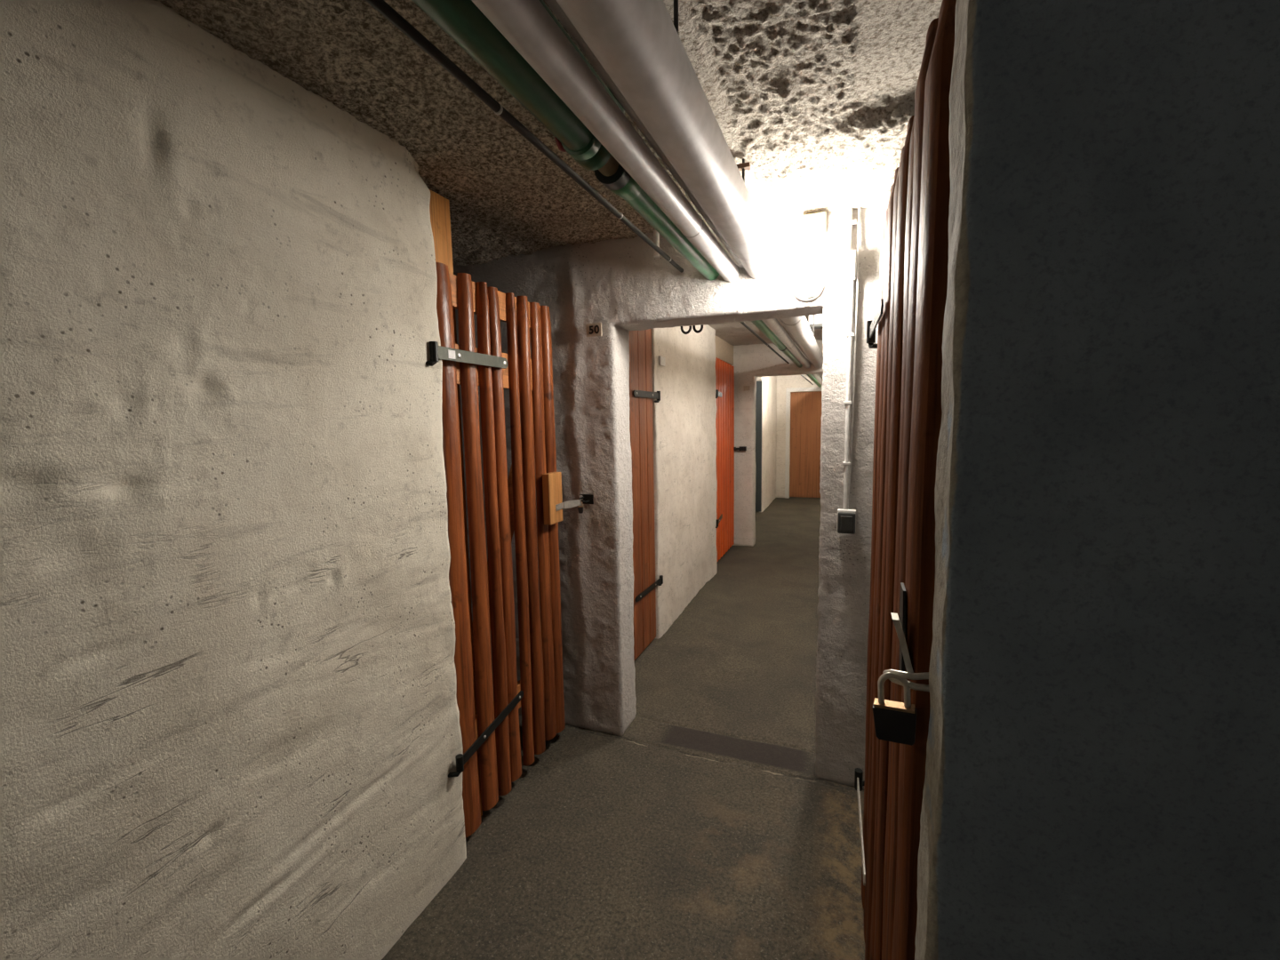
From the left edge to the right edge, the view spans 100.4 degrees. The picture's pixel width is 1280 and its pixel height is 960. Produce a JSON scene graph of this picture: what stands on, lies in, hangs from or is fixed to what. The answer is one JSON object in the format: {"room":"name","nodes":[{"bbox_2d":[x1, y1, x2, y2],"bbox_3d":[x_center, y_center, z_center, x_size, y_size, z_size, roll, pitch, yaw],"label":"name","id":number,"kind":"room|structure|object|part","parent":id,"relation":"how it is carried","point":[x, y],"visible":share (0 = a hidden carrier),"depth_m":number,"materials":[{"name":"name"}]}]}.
{"room":"basement corridor","nodes":[
{"label":"basement corridor","id":0,"kind":"room"},
{"bbox_2d":[0,0,466,959],"bbox_3d":[-1.195,0.331,0.436,0.152,2.290,2.884,1,7,21],"label":"wall","id":1,"kind":"structure","parent":0,"point":[230,728],"depth_m":1.07,"materials":[{"name":"paint"}]},
{"bbox_2d":[429,189,482,815],"bbox_3d":[-0.670,0.180,1.862,0.022,2.262,0.175,1,7,21],"label":"post","id":2,"kind":"object","parent":1,"relation":"attached to","point":[439,205],"visible":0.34,"depth_m":1.81,"materials":[{"name":"brown wood"}]},
{"bbox_2d":[425,261,593,837],"bbox_3d":[-0.503,0.254,2.110,0.200,1.984,0.923,2,7,26],"label":"door","id":3,"kind":"structure","parent":1,"relation":"in","point":[494,730],"depth_m":2.04,"materials":[{"name":"brown wood"}]},
{"bbox_3d":[-0.545,-0.425,2.066,0.024,0.135,0.715,1,7,21],"label":"cross rail","id":4,"kind":"part","parent":3,"relation":"part of","materials":[{"name":"brown wood"}]},
{"bbox_3d":[-0.549,-0.668,2.040,0.024,0.105,0.715,1,7,21],"label":"cross rail","id":5,"kind":"part","parent":3,"relation":"part of","materials":[{"name":"brown wood"}]},
{"bbox_3d":[-0.520,0.904,2.212,0.024,0.100,0.715,1,7,21],"label":"cross rail","id":6,"kind":"part","parent":3,"relation":"part of","materials":[{"name":"brown wood"}]},
{"bbox_3d":[-0.303,0.108,2.408,0.090,0.034,0.003,-5,8,-35],"label":"hasp arm","id":7,"kind":"part","parent":3,"relation":"part of","materials":[{"name":"metal"}]},
{"bbox_2d":[577,499,583,513],"bbox_3d":[-0.270,0.120,2.431,0.024,0.064,0.012,0,6,10],"label":"padlock","id":8,"kind":"object","parent":3,"relation":"hanging from","point":[580,508],"visible":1,"depth_m":2.43,"materials":[{"name":"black metal"}]},
{"bbox_2d":[153,0,942,265],"bbox_3d":[-0.368,-0.811,0.381,4.400,0.066,3.810,1,7,21],"label":"ceiling","id":9,"kind":"structure","parent":0,"point":[817,96],"depth_m":1.30,"materials":[{"name":"grey concrete"}]},
{"bbox_2d":[539,0,625,113],"bbox_3d":[-0.528,-0.707,-0.044,0.042,0.149,2.666,1,7,21],"label":"pipe","id":10,"kind":"object","parent":9,"relation":"attached to","point":[544,4],"visible":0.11,"depth_m":0.97,"materials":[{"name":"metal"}]},
{"bbox_2d":[653,229,659,257],"bbox_3d":[0.067,-0.975,2.163,0.024,0.135,0.024,1,7,21],"label":"pipe stub","id":11,"kind":"object","parent":9,"relation":"hanging from","point":[656,235],"visible":0.66,"depth_m":2.16,"materials":[{"name":"white plastic"}]},
{"bbox_2d":[673,0,678,33],"bbox_3d":[0.066,-0.835,0.980,0.008,0.125,0.008,5,9,44],"label":"hanger","id":12,"kind":"object","parent":9,"relation":"hanging from","point":[676,2],"visible":0.41,"depth_m":0.97,"materials":[{"name":"black metal"}]},
{"bbox_2d":[555,0,823,376],"bbox_3d":[1.299,-1.088,4.162,0.126,0.126,11.860,1,7,21],"label":"insulated pipe","id":13,"kind":"object","parent":12,"relation":"hanging from","point":[638,44],"visible":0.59,"depth_m":0.97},
{"bbox_2d":[736,158,750,182],"bbox_3d":[0.307,-0.904,1.612,0.050,0.135,0.024,1,7,21],"label":"hanger","id":14,"kind":"object","parent":9,"relation":"hanging from","point":[743,166],"visible":0.56,"depth_m":1.60,"materials":[{"name":"black metal"}]},
{"bbox_3d":[0.312,-0.904,1.610,0.008,0.135,0.008,-1,6,-1],"label":"threaded rod","id":15,"kind":"part","parent":14,"relation":"part of","materials":[{"name":"black metal"}]},
{"bbox_3d":[0.307,-0.943,1.607,0.050,0.013,0.024,1,7,21],"label":"ceiling plate","id":16,"kind":"part","parent":14,"relation":"part of","materials":[{"name":"brown metal"}]},
{"bbox_2d":[381,496,865,959],"bbox_3d":[1.224,0.988,4.553,4.400,0.015,12.300,1,7,21],"label":"floor","id":17,"kind":"structure","parent":0,"point":[708,828],"depth_m":2.01,"materials":[{"name":"concrete"}]},
{"bbox_2d":[453,204,887,788],"bbox_3d":[0.377,0.054,2.328,4.214,2.368,0.207,1,7,21],"label":"wall","id":18,"kind":"structure","parent":0,"point":[620,284],"depth_m":2.31,"materials":[{"name":"paint"}]},
{"bbox_2d":[586,322,601,336],"bbox_3d":[-0.203,-0.662,2.354,0.074,0.056,0.007,1,7,21],"label":"number plate","id":19,"kind":"object","parent":18,"relation":"attached to","point":[593,330],"visible":1,"depth_m":2.35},
{"bbox_2d":[790,245,823,301],"bbox_3d":[0.612,-0.767,1.958,0.116,0.186,0.149,1,7,21],"label":"lamp","id":20,"kind":"object","parent":18,"relation":"attached to","point":[807,283],"visible":1,"depth_m":1.91,"materials":[{"name":"white glass"}]},
{"bbox_2d":[801,211,826,240],"bbox_3d":[0.647,-0.943,1.980,0.085,0.084,0.046,1,7,21],"label":"junction box","id":21,"kind":"object","parent":18,"relation":"attached to","point":[813,225],"visible":1,"depth_m":1.96,"materials":[{"name":"plastic"}]},
{"bbox_2d":[836,508,855,534],"bbox_3d":[0.792,0.159,2.047,0.068,0.090,0.050,1,7,21],"label":"light switch","id":22,"kind":"object","parent":18,"relation":"attached to","point":[846,518],"visible":1,"depth_m":2.03,"materials":[{"name":"grey plastic"}]},
{"bbox_2d":[837,249,856,282],"bbox_3d":[0.759,-0.785,1.956,0.066,0.103,0.043,1,7,21],"label":"junction box","id":23,"kind":"object","parent":18,"relation":"attached to","point":[846,260],"visible":1,"depth_m":1.94,"materials":[{"name":"white plastic"}]},
{"bbox_2d":[842,207,860,509],"bbox_3d":[0.786,-0.452,1.996,0.045,1.144,0.023,1,7,21],"label":"conduit","id":24,"kind":"object","parent":18,"relation":"attached to","point":[850,404],"visible":0.96,"depth_m":1.99,"materials":[{"name":"white plastic"}]},
{"bbox_2d":[651,324,717,638],"bbox_3d":[0.359,-0.175,4.389,0.176,2.380,1.766,1,7,21],"label":"wall","id":25,"kind":"structure","parent":0,"point":[684,419],"depth_m":4.14,"materials":[{"name":"paint"}]},
{"bbox_2d":[628,328,663,661],"bbox_3d":[-0.061,0.059,3.191,0.084,2.130,0.940,1,7,21],"label":"door","id":26,"kind":"structure","parent":25,"relation":"in","point":[641,394],"depth_m":3.36,"materials":[{"name":"brown wood"}]},
{"bbox_2d":[658,356,665,366],"bbox_3d":[0.149,-0.799,3.590,0.012,0.058,0.100,1,7,21],"label":"number plate","id":27,"kind":"object","parent":25,"relation":"attached to","point":[661,360],"visible":1,"depth_m":3.57,"materials":[{"name":"white plastic"}]},
{"bbox_2d":[715,336,733,365],"bbox_3d":[0.857,-1.374,5.628,0.025,0.215,1.150,1,7,21],"label":"board","id":28,"kind":"object","parent":25,"relation":"attached to","point":[724,350],"visible":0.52,"depth_m":5.70,"materials":[{"name":"beige wood"}]},
{"bbox_2d":[715,357,746,561],"bbox_3d":[0.945,-0.223,5.694,0.167,2.070,1.221,1,7,21],"label":"door","id":29,"kind":"structure","parent":25,"relation":"in","point":[724,372],"depth_m":5.74,"materials":[{"name":"orange wood"}]},
{"bbox_3d":[0.902,-0.224,5.714,0.021,2.070,1.040,1,7,21],"label":"slat panel","id":30,"kind":"part","parent":29,"relation":"part of","materials":[{"name":"orange wood"}]},
{"bbox_2d":[756,376,762,381],"bbox_3d":[1.362,-0.677,8.760,1.270,2.390,0.100,1,7,21],"label":"wall","id":31,"kind":"structure","parent":0,"point":[758,379],"depth_m":8.40,"materials":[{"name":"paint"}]},
{"bbox_2d":[755,381,762,511],"bbox_3d":[1.530,-0.535,8.677,0.890,2.080,0.040,1,7,21],"label":"door","id":32,"kind":"structure","parent":31,"relation":"in","point":[759,384],"depth_m":8.51,"materials":[{"name":"grey metal"}]},
{"bbox_2d":[708,315,823,345],"bbox_3d":[0.457,-1.336,4.368,3.000,0.024,4.300,1,7,21],"label":"ceiling","id":33,"kind":"structure","parent":0,"point":[735,333],"depth_m":5.29,"materials":[{"name":"grey concrete"}]},
{"bbox_2d":[680,325,691,334],"bbox_3d":[0.212,-0.892,2.462,0.056,0.430,0.012,1,7,21],"label":"cable loop","id":34,"kind":"object","parent":33,"relation":"hanging from","point":[690,326],"visible":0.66,"depth_m":2.48,"materials":[{"name":"black rubber"}]},
{"bbox_2d":[692,324,703,333],"bbox_3d":[0.266,-0.893,2.451,0.052,0.427,0.012,1,7,21],"label":"cable loop","id":35,"kind":"object","parent":33,"relation":"hanging from","point":[693,326],"visible":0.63,"depth_m":2.47,"materials":[{"name":"black rubber"}]},
{"bbox_2d":[812,314,814,335],"bbox_3d":[1.179,-1.127,3.621,0.008,0.290,0.008,5,9,44],"label":"hanger","id":36,"kind":"object","parent":33,"relation":"hanging from","point":[813,315],"visible":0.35,"depth_m":3.63,"materials":[{"name":"grey metal"}]},
{"bbox_2d":[808,313,823,329],"bbox_3d":[1.420,-1.283,4.280,0.120,0.123,0.130,1,7,21],"label":"junction box","id":37,"kind":"object","parent":33,"relation":"attached to","point":[818,318],"visible":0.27,"depth_m":4.22,"materials":[{"name":"white plastic"}]},
{"bbox_3d":[1.421,-1.234,4.286,0.110,0.024,0.120,1,7,21],"label":"lid","id":38,"kind":"part","parent":37,"relation":"part of","materials":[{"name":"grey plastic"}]},
{"bbox_3d":[0.743,-1.116,3.415,0.052,0.241,0.012,1,7,21],"label":"ceiling hook","id":39,"kind":"object","parent":33,"relation":"hanging from","visible":0},
{"bbox_2d":[412,0,821,387],"bbox_3d":[1.112,-1.083,4.236,0.087,0.087,11.860,1,7,21],"label":"pipe","id":40,"kind":"object","parent":39,"relation":"hanging from","point":[462,20],"visible":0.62,"depth_m":0.97,"materials":[{"name":"metal"}]},
{"bbox_2d":[554,136,566,151],"bbox_3d":[-0.152,-0.753,1.162,0.057,0.060,0.060,1,7,21],"label":"wheel","id":41,"kind":"object","parent":40,"relation":"attached to","point":[558,142],"visible":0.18,"depth_m":1.16,"materials":[{"name":"metal"}]},
{"bbox_2d":[759,376,776,511],"bbox_3d":[2.256,-0.773,9.348,0.069,2.420,1.744,1,7,21],"label":"wall","id":42,"kind":"structure","parent":0,"point":[769,407],"depth_m":9.18,"materials":[{"name":"paint"}]},
{"bbox_2d":[731,340,823,546],"bbox_3d":[1.298,-0.412,6.296,3.012,2.414,0.198,1,7,21],"label":"wall","id":43,"kind":"structure","parent":0,"point":[750,362],"depth_m":6.20,"materials":[{"name":"paint"}]},
{"bbox_2d":[365,0,813,384],"bbox_3d":[0.994,-1.108,4.280,0.020,0.020,11.860,1,7,21],"label":"conduit","id":44,"kind":"object","parent":43,"relation":"attached to","point":[381,6],"visible":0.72,"depth_m":1.05,"materials":[{"name":"metal"}]},
{"bbox_2d":[471,0,822,385],"bbox_3d":[1.185,-1.069,4.209,0.070,0.071,11.860,1,7,21],"label":"insulated pipe","id":45,"kind":"object","parent":43,"relation":"attached to","point":[526,25],"visible":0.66,"depth_m":0.97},
{"bbox_2d":[544,0,822,378],"bbox_3d":[1.226,-1.099,4.189,0.029,0.032,11.860,1,7,21],"label":"insulated pipe","id":46,"kind":"object","parent":43,"relation":"attached to","point":[554,5],"visible":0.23,"depth_m":1.04,"materials":[{"name":"grey plastic"}]},
{"bbox_2d":[744,385,750,390],"bbox_3d":[1.228,-1.056,6.134,0.070,0.050,0.012,1,7,21],"label":"number plate","id":47,"kind":"object","parent":43,"relation":"attached to","point":[746,388],"visible":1,"depth_m":6.13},
{"bbox_2d":[776,373,822,497],"bbox_3d":[2.909,-0.882,10.104,2.806,2.461,0.250,1,7,21],"label":"wall","id":48,"kind":"structure","parent":0,"point":[788,381],"depth_m":10.04,"materials":[{"name":"paint"}]},
{"bbox_2d":[784,386,822,498],"bbox_3d":[3.242,-0.672,9.870,1.060,2.070,0.035,1,7,21],"label":"door frame","id":49,"kind":"structure","parent":48,"relation":"attached to","point":[814,388],"depth_m":10.00,"materials":[{"name":"white paint"}]},
{"bbox_2d":[789,391,821,497],"bbox_3d":[3.264,-0.648,9.926,0.920,1.980,0.099,1,7,21],"label":"door","id":50,"kind":"structure","parent":48,"relation":"in","point":[805,407],"depth_m":10.00,"materials":[{"name":"wood"}]},
{"bbox_2d":[914,0,1279,959],"bbox_3d":[1.030,0.287,0.331,1.512,2.320,0.115,1,7,21],"label":"wall","id":51,"kind":"structure","parent":0,"point":[1102,779],"depth_m":0.48,"materials":[{"name":"paint"}]},
{"bbox_2d":[854,0,956,959],"bbox_3d":[0.563,0.315,1.214,0.089,2.030,1.145,1,7,21],"label":"door","id":52,"kind":"structure","parent":51,"relation":"in","point":[908,316],"depth_m":0.78,"materials":[{"name":"brown wood"}]},
{"bbox_2d":[872,672,916,745],"bbox_3d":[0.333,0.296,0.698,0.052,0.092,0.020,2,7,28],"label":"padlock","id":53,"kind":"object","parent":52,"relation":"hanging from","point":[893,721],"visible":1,"depth_m":0.69,"materials":[{"name":"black metal"}]}
]}

